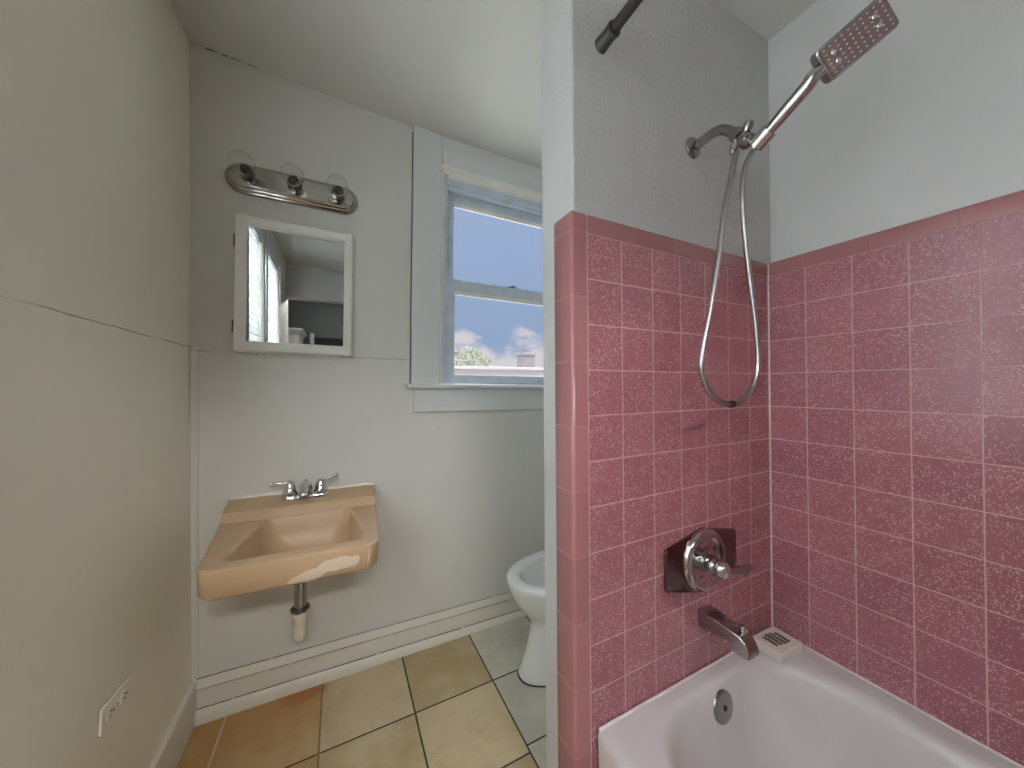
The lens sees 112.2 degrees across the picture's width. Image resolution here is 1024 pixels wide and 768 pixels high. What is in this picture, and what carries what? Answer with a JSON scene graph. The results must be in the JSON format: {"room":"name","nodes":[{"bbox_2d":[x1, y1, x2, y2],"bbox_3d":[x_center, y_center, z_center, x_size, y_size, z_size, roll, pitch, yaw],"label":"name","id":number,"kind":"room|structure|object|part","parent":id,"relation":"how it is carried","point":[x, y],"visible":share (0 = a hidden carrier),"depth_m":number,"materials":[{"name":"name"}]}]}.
{"room":"bathroom","nodes":[
{"label":"bathroom","id":0,"kind":"room"},
{"bbox_2d":[0,0,191,767],"bbox_3d":[-0.664,-0.084,0.089,0.141,2.600,2.760,-1,0,-27],"label":"wall","id":1,"kind":"structure","parent":0,"point":[95,300],"depth_m":0.75,"materials":[{"name":"beige paint"}]},
{"bbox_2d":[97,676,130,737],"bbox_3d":[-0.938,0.759,0.816,0.008,0.067,0.128,0,0,-27],"label":"wall outlet","id":2,"kind":"object","parent":1,"relation":"attached to","point":[121,696],"visible":1,"depth_m":0.80,"materials":[{"name":"white plastic"}]},
{"bbox_2d":[106,704,114,721],"bbox_3d":[-0.923,0.756,0.792,0.002,0.030,0.034,0,0,-27],"label":"receptacle","id":3,"kind":"object","parent":2,"relation":"attached to","point":[110,708],"depth_m":0.79,"materials":[{"name":"beige plastic"}]},
{"bbox_2d":[120,687,128,703],"bbox_3d":[-0.948,0.762,0.842,0.002,0.030,0.034,0,0,-27],"label":"receptacle","id":4,"kind":"object","parent":2,"relation":"attached to","point":[124,691],"depth_m":0.84,"materials":[{"name":"beige plastic"}]},
{"bbox_2d":[149,682,195,767],"bbox_3d":[-0.952,1.138,0.854,0.018,0.148,0.848,0,0,-27],"label":"baseboard","id":5,"kind":"structure","parent":1,"relation":"attached to","point":[169,753],"depth_m":1.10,"materials":[{"name":"paint"}]},
{"bbox_2d":[177,616,545,767],"bbox_3d":[0.528,1.256,-0.133,4.000,0.120,4.200,0,0,-27],"label":"floor","id":6,"kind":"structure","parent":0,"point":[463,702],"depth_m":1.24,"materials":[{"name":"tile"}]},
{"bbox_2d":[507,549,545,687],"bbox_3d":[0.292,0.816,1.548,0.670,0.787,0.420,0,0,-27],"label":"toilet","id":7,"kind":"object","parent":6,"relation":"on","point":[526,577],"visible":0.22,"depth_m":1.41,"materials":[{"name":"white ceramic"}]},
{"bbox_2d":[598,644,1023,767],"bbox_3d":[0.884,1.006,0.312,0.760,0.382,1.524,0,0,-27],"label":"bathtub","id":8,"kind":"object","parent":6,"relation":"on","point":[807,710],"visible":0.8,"depth_m":0.92,"materials":[{"name":"ceramic"}]},
{"bbox_3d":[0.577,0.883,0.942,0.082,0.080,0.024,0,0,-27],"label":"overflow plate","id":9,"kind":"part","parent":8,"relation":"part of","materials":[{"name":"silver metal"}]},
{"bbox_2d":[753,626,801,663],"bbox_3d":[0.826,0.810,1.074,0.114,0.028,0.084,0,0,-25],"label":"soap bar","id":10,"kind":"object","parent":8,"relation":"on","point":[775,643],"visible":0.97,"depth_m":1.06,"materials":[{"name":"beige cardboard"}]},
{"bbox_2d":[189,42,544,676],"bbox_3d":[-0.416,-0.072,1.694,1.900,2.600,0.142,1,-1,-26],"label":"wall","id":11,"kind":"structure","parent":0,"point":[460,494],"depth_m":1.47,"materials":[{"name":"beige paint"}]},
{"bbox_2d":[190,346,198,681],"bbox_3d":[-1.150,0.465,1.248,0.020,1.207,0.018,0,0,-27],"label":"trim","id":12,"kind":"structure","parent":11,"relation":"attached to","point":[194,350],"depth_m":1.24,"materials":[{"name":"beige paint"}]},
{"bbox_2d":[197,483,378,642],"bbox_3d":[-0.725,0.649,1.172,0.509,0.448,0.521,1,-1,-26],"label":"sink","id":13,"kind":"object","parent":11,"relation":"attached to","point":[262,542],"visible":0.93,"depth_m":1.15,"materials":[{"name":"beige ceramic"}]},
{"bbox_2d":[197,505,378,600],"bbox_3d":[-0.722,0.549,1.172,0.502,0.142,0.516,1,-1,-26],"label":"basin","id":14,"kind":"object","parent":13,"relation":"in","point":[247,554],"depth_m":1.03,"materials":[{"name":"beige ceramic"}]},
{"bbox_2d":[270,472,338,500],"bbox_3d":[-0.793,0.400,1.318,0.234,0.088,0.123,1,-1,-26],"label":"sink faucet","id":15,"kind":"object","parent":13,"relation":"on","point":[290,493],"visible":1,"depth_m":1.32,"materials":[{"name":"silver metal"}]},
{"bbox_3d":[-0.880,0.386,1.314,0.074,0.026,0.018,0,0,-30],"label":"lever","id":16,"kind":"part","parent":15,"relation":"part of","materials":[{"name":"silver metal"}]},
{"bbox_3d":[-0.856,0.399,1.327,0.050,0.055,0.051,1,-1,-26],"label":"handle","id":17,"kind":"part","parent":15,"relation":"part of","materials":[{"name":"silver metal"}]},
{"bbox_3d":[-0.809,0.435,1.350,0.160,0.019,0.052,1,-1,-26],"label":"plate","id":18,"kind":"part","parent":15,"relation":"part of","materials":[{"name":"silver metal"}]},
{"bbox_3d":[-0.791,0.403,1.313,0.048,0.058,0.113,1,-1,-26],"label":"spout","id":19,"kind":"part","parent":15,"relation":"part of","materials":[{"name":"silver metal"}]},
{"bbox_3d":[-0.762,0.401,1.373,0.050,0.055,0.051,1,-1,-26],"label":"handle","id":20,"kind":"part","parent":15,"relation":"part of","materials":[{"name":"silver metal"}]},
{"bbox_3d":[-0.736,0.379,1.383,0.075,0.042,0.018,0,0,-22],"label":"lever","id":21,"kind":"part","parent":15,"relation":"part of","materials":[{"name":"silver metal"}]},
{"bbox_2d":[225,152,357,214],"bbox_3d":[-0.843,-0.786,1.330,0.459,0.117,0.158,1,-1,-26],"label":"vanity light","id":22,"kind":"object","parent":11,"relation":"attached to","point":[243,178],"visible":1,"depth_m":1.36,"materials":[{"name":"silver metal"}]},
{"bbox_2d":[237,163,256,183],"bbox_3d":[-0.990,-0.788,1.286,0.056,0.056,0.048,1,-1,-26],"label":"socket","id":23,"kind":"object","parent":22,"relation":"attached to","point":[250,173],"depth_m":1.29,"materials":[{"name":"silver metal"}]},
{"bbox_2d":[287,175,303,193],"bbox_3d":[-0.854,-0.786,1.352,0.056,0.056,0.048,1,-1,-26],"label":"socket","id":24,"kind":"object","parent":22,"relation":"attached to","point":[293,184],"depth_m":1.35,"materials":[{"name":"silver metal"}]},
{"bbox_2d":[331,185,344,202],"bbox_3d":[-0.717,-0.784,1.419,0.056,0.056,0.048,1,-1,-26],"label":"socket","id":25,"kind":"object","parent":22,"relation":"attached to","point":[337,195],"depth_m":1.41,"materials":[{"name":"silver metal"}]},
{"bbox_2d":[231,213,353,359],"bbox_3d":[-0.865,-0.372,1.384,0.414,0.538,0.032,1,-1,-26],"label":"mirror","id":26,"kind":"object","parent":11,"relation":"attached to","point":[294,284],"visible":1,"depth_m":1.37,"materials":[{"name":"white paint"}]},
{"bbox_2d":[246,227,343,345],"bbox_3d":[-0.861,-0.379,1.385,0.340,0.447,0.008,1,-1,-26],"label":"mirror glass","id":27,"kind":"object","parent":26,"relation":"attached to","point":[295,277],"depth_m":1.37,"materials":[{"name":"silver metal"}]},
{"bbox_2d":[192,591,525,726],"bbox_3d":[-0.354,1.153,1.617,1.775,0.150,0.037,1,-1,-26],"label":"baseboard","id":28,"kind":"structure","parent":11,"relation":"attached to","point":[221,694],"depth_m":1.43,"materials":[{"name":"paint"}]},
{"bbox_2d":[405,125,543,411],"bbox_3d":[-0.032,-0.531,1.859,1.057,1.333,0.194,1,-1,-26],"label":"window","id":29,"kind":"structure","parent":11,"relation":"in","point":[471,178],"depth_m":1.67,"materials":[{"name":"white paint"}]},
{"bbox_3d":[-0.402,-0.601,1.618,0.131,1.204,0.023,1,-1,-26],"label":"casing","id":30,"kind":"part","parent":29,"relation":"part of","materials":[{"name":"white paint"}]},
{"bbox_2d":[441,156,444,164],"bbox_3d":[-0.325,-1.067,1.633,0.020,0.038,0.025,1,-1,-26],"label":"curtain bracket","id":31,"kind":"object","parent":29,"relation":"attached to","point":[442,157],"visible":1,"depth_m":1.64,"materials":[{"name":"white metal"}]},
{"bbox_3d":[0.016,-1.018,1.820,0.795,0.046,0.030,1,-1,-26],"label":"head moulding","id":32,"kind":"part","parent":29,"relation":"part of","materials":[{"name":"white paint"}]},
{"bbox_3d":[0.014,-1.118,1.826,0.787,0.158,0.022,1,-1,-26],"label":"head casing","id":33,"kind":"part","parent":29,"relation":"part of","materials":[{"name":"white paint"}]},
{"bbox_3d":[-0.012,-0.709,1.873,0.723,0.511,0.028,1,-1,-26],"label":"sash","id":34,"kind":"part","parent":29,"relation":"part of","materials":[{"name":"grey paint"}]},
{"bbox_3d":[-0.003,-0.254,1.841,0.723,0.516,0.029,1,-1,-26],"label":"sash","id":35,"kind":"part","parent":29,"relation":"part of","materials":[{"name":"grey paint"}]},
{"bbox_2d":[171,0,817,169],"bbox_3d":[0.512,-1.307,-0.114,4.100,0.235,4.300,0,0,-27],"label":"ceiling","id":36,"kind":"structure","parent":0,"point":[468,72],"depth_m":1.25,"materials":[{"name":"paint"}]},
{"bbox_2d":[541,0,771,767],"bbox_3d":[0.493,-0.095,1.065,0.864,2.600,0.150,0,0,-27],"label":"wall partition","id":37,"kind":"structure","parent":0,"point":[639,458],"depth_m":0.92,"materials":[{"name":"tile"}]},
{"bbox_3d":[0.147,0.397,0.845,0.046,1.617,0.076,0,0,-27],"label":"bullnose trim","id":38,"kind":"part","parent":37,"relation":"part of","materials":[{"name":"pink tile"}]},
{"bbox_3d":[0.525,-0.388,1.006,0.777,0.047,0.008,0,0,-27],"label":"cap trim","id":39,"kind":"part","parent":37,"relation":"part of","materials":[{"name":"pink tile"}]},
{"bbox_3d":[0.531,0.410,1.000,0.777,1.548,0.009,0,0,-27],"label":"tile panel","id":40,"kind":"part","parent":37,"relation":"part of","materials":[{"name":"pink tile"}]},
{"bbox_2d":[663,527,751,592],"bbox_3d":[0.494,0.447,0.927,0.352,0.167,0.089,0,0,-27],"label":"tub valve","id":41,"kind":"object","parent":37,"relation":"attached to","point":[696,562],"visible":1,"depth_m":0.87,"materials":[{"name":"silver metal"}]},
{"bbox_3d":[0.580,0.511,0.945,0.048,0.048,0.032,0,0,-27],"label":"handle","id":42,"kind":"part","parent":41,"relation":"part of","materials":[{"name":"silver metal"}]},
{"bbox_3d":[0.629,0.521,0.961,0.101,0.032,0.024,0,0,-15],"label":"lever","id":43,"kind":"part","parent":41,"relation":"part of","materials":[{"name":"silver metal"}]},
{"bbox_2d":[698,604,758,660],"bbox_3d":[0.591,0.671,0.945,0.053,0.072,0.140,0,0,-27],"label":"tub spout","id":44,"kind":"object","parent":37,"relation":"attached to","point":[741,642],"visible":1,"depth_m":0.93,"materials":[{"name":"silver metal"}]},
{"bbox_3d":[0.610,0.649,0.907,0.020,0.028,0.020,0,0,-27],"label":"lift knob","id":45,"kind":"part","parent":44,"relation":"part of","materials":[{"name":"silver metal"}]},
{"bbox_2d":[685,120,775,158],"bbox_3d":[0.582,-0.653,0.922,0.062,0.149,0.215,0,0,-27],"label":"shower mount","id":46,"kind":"object","parent":37,"relation":"attached to","point":[742,138],"visible":0.98,"depth_m":0.89,"materials":[{"name":"silver metal"}]},
{"bbox_2d":[698,148,760,407],"bbox_3d":[0.527,-0.270,0.838,0.238,0.655,0.038,0,0,-27],"label":"shower hose","id":47,"kind":"object","parent":46,"relation":"attached to","point":[731,404],"visible":1,"depth_m":0.85,"materials":[{"name":"metal"}]},
{"bbox_2d":[729,139,737,155],"bbox_3d":[0.576,-0.615,0.895,0.021,0.040,0.019,0,0,-27],"label":"outlet","id":48,"kind":"object","parent":46,"relation":"attached to","point":[734,145],"depth_m":0.89,"materials":[{"name":"silver metal"}]},
{"bbox_3d":[0.604,-0.657,0.885,0.024,0.036,0.031,0,0,-27],"label":"pivot knob","id":49,"kind":"part","parent":46,"relation":"part of","materials":[{"name":"silver metal"}]},
{"bbox_2d":[751,0,898,150],"bbox_3d":[0.680,-0.687,0.768,0.252,0.204,0.082,-1,-1,40],"label":"handheld shower","id":50,"kind":"object","parent":46,"relation":"hanging from","point":[878,19],"visible":0.97,"depth_m":0.73,"materials":[{"name":"silver metal"}]},
{"bbox_3d":[0.641,-0.641,0.806,0.034,0.113,0.150,0,0,-27],"label":"handle","id":51,"kind":"part","parent":50,"relation":"part of","materials":[{"name":"silver metal"}]},
{"bbox_2d":[767,0,1023,765],"bbox_3d":[1.076,-0.100,0.939,0.153,2.600,2.720,0,0,-27],"label":"wall","id":52,"kind":"structure","parent":0,"point":[896,267],"depth_m":0.90,"materials":[{"name":"tile"}]},
{"bbox_3d":[1.233,-0.397,0.500,0.036,0.047,1.530,0,0,-27],"label":"cap trim","id":53,"kind":"part","parent":52,"relation":"part of","materials":[{"name":"pink tile"}]},
{"label":"outside","id":54,"kind":"structure","parent":0,"visible":0},
{"bbox_3d":[-26.401,4.878,55.686,120.000,0.200,118.000,0,0,-27],"label":"ground","id":55,"kind":"structure","parent":54,"visible":0},
{"bbox_2d":[454,346,491,366],"bbox_3d":[-6.105,-0.641,49.118,7.318,9.708,5.284,0,0,-27],"label":"tree","id":56,"kind":"object","parent":55,"relation":"on","point":[470,350],"visible":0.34,"depth_m":48.44,"materials":[{"name":"green plant"}]},
{"bbox_2d":[454,352,543,383],"bbox_3d":[-1.059,0.542,32.072,28.600,6.600,9.600,0,0,-27],"label":"house","id":57,"kind":"structure","parent":55,"relation":"on","point":[525,367],"depth_m":27.55,"materials":[{"name":"white paint"}]},
{"bbox_3d":[0.841,-0.110,-0.629,1.938,2.600,0.128,0,0,-27],"label":"wall","id":58,"kind":"structure","parent":0,"visible":0},
{"bbox_2d":[595,0,642,53],"bbox_3d":[0.567,-0.854,0.175,0.037,0.037,1.541,0,0,-27],"label":"shower rod","id":59,"kind":"object","parent":58,"relation":"attached to","point":[612,31],"visible":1,"depth_m":0.81,"materials":[{"name":"metal"}]}
]}

